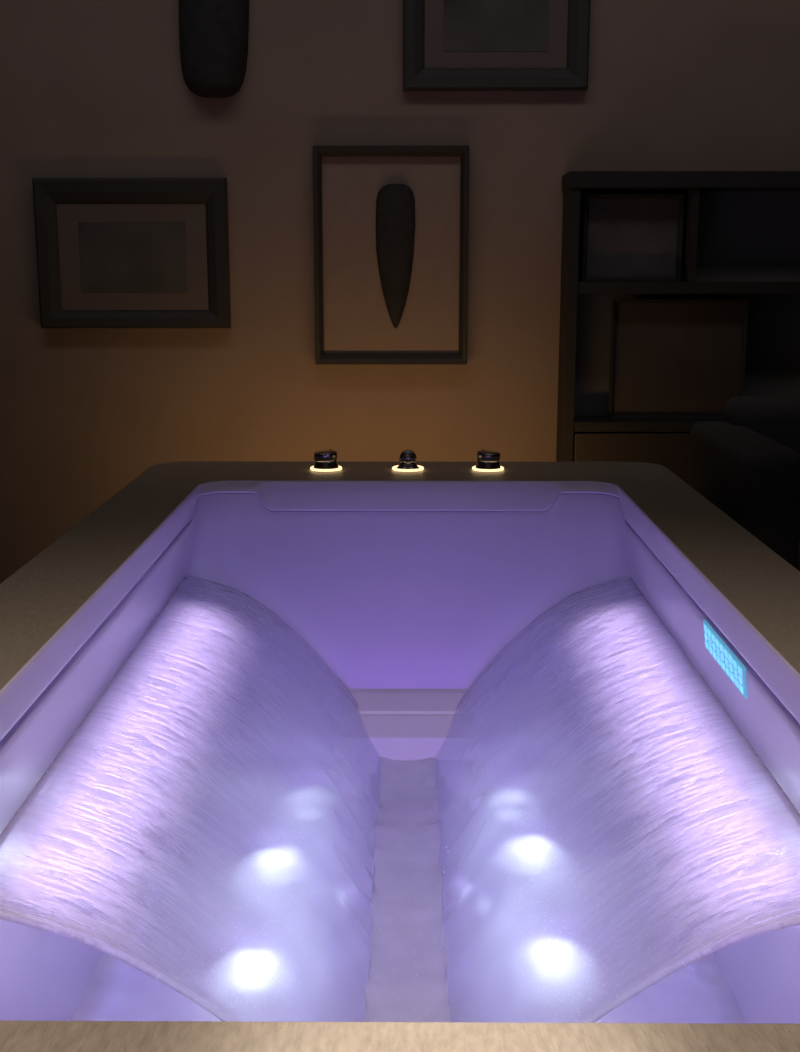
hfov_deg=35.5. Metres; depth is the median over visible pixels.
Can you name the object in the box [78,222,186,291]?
print
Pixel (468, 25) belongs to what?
print
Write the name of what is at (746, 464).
armchair
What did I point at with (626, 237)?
framed picture
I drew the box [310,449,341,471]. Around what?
tap
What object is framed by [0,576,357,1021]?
waterfall
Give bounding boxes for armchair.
[688,396,799,570]
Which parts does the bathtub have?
control panel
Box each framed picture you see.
[32,178,230,327]
[403,0,590,90]
[581,194,684,281]
[608,299,748,419]
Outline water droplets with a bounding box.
[361,817,467,1019]
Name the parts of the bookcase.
panel, door, shelf, shelf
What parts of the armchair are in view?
backrest, seat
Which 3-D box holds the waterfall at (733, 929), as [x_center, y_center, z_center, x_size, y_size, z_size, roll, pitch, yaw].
[0.242,0.387,1.780,0.375,0.339,1.240,0,12,0]
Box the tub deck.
[0,461,799,1051]
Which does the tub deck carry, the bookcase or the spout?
the spout
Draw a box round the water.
[71,757,743,1022]
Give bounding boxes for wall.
[0,0,799,582]
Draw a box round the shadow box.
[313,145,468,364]
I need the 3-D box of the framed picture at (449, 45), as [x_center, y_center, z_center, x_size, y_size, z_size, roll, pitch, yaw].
[0.230,-1.232,2.992,0.446,0.360,0.033,0,12,0]
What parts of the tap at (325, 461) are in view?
knob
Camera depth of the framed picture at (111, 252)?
3.11 m
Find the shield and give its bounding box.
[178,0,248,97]
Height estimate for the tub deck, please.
0.600 m
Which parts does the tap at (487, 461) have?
knob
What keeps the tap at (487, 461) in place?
on the tub deck
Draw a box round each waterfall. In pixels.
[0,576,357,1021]
[457,577,799,1022]
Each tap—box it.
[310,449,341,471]
[472,449,503,471]
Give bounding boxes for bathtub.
[0,480,799,1023]
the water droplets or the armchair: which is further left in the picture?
the water droplets
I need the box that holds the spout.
[392,450,423,471]
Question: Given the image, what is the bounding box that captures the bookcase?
[556,171,799,483]
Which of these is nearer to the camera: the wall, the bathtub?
the bathtub
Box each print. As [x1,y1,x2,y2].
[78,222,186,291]
[443,0,548,51]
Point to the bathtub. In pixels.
(407, 591)
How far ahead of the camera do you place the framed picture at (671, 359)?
3.08 m

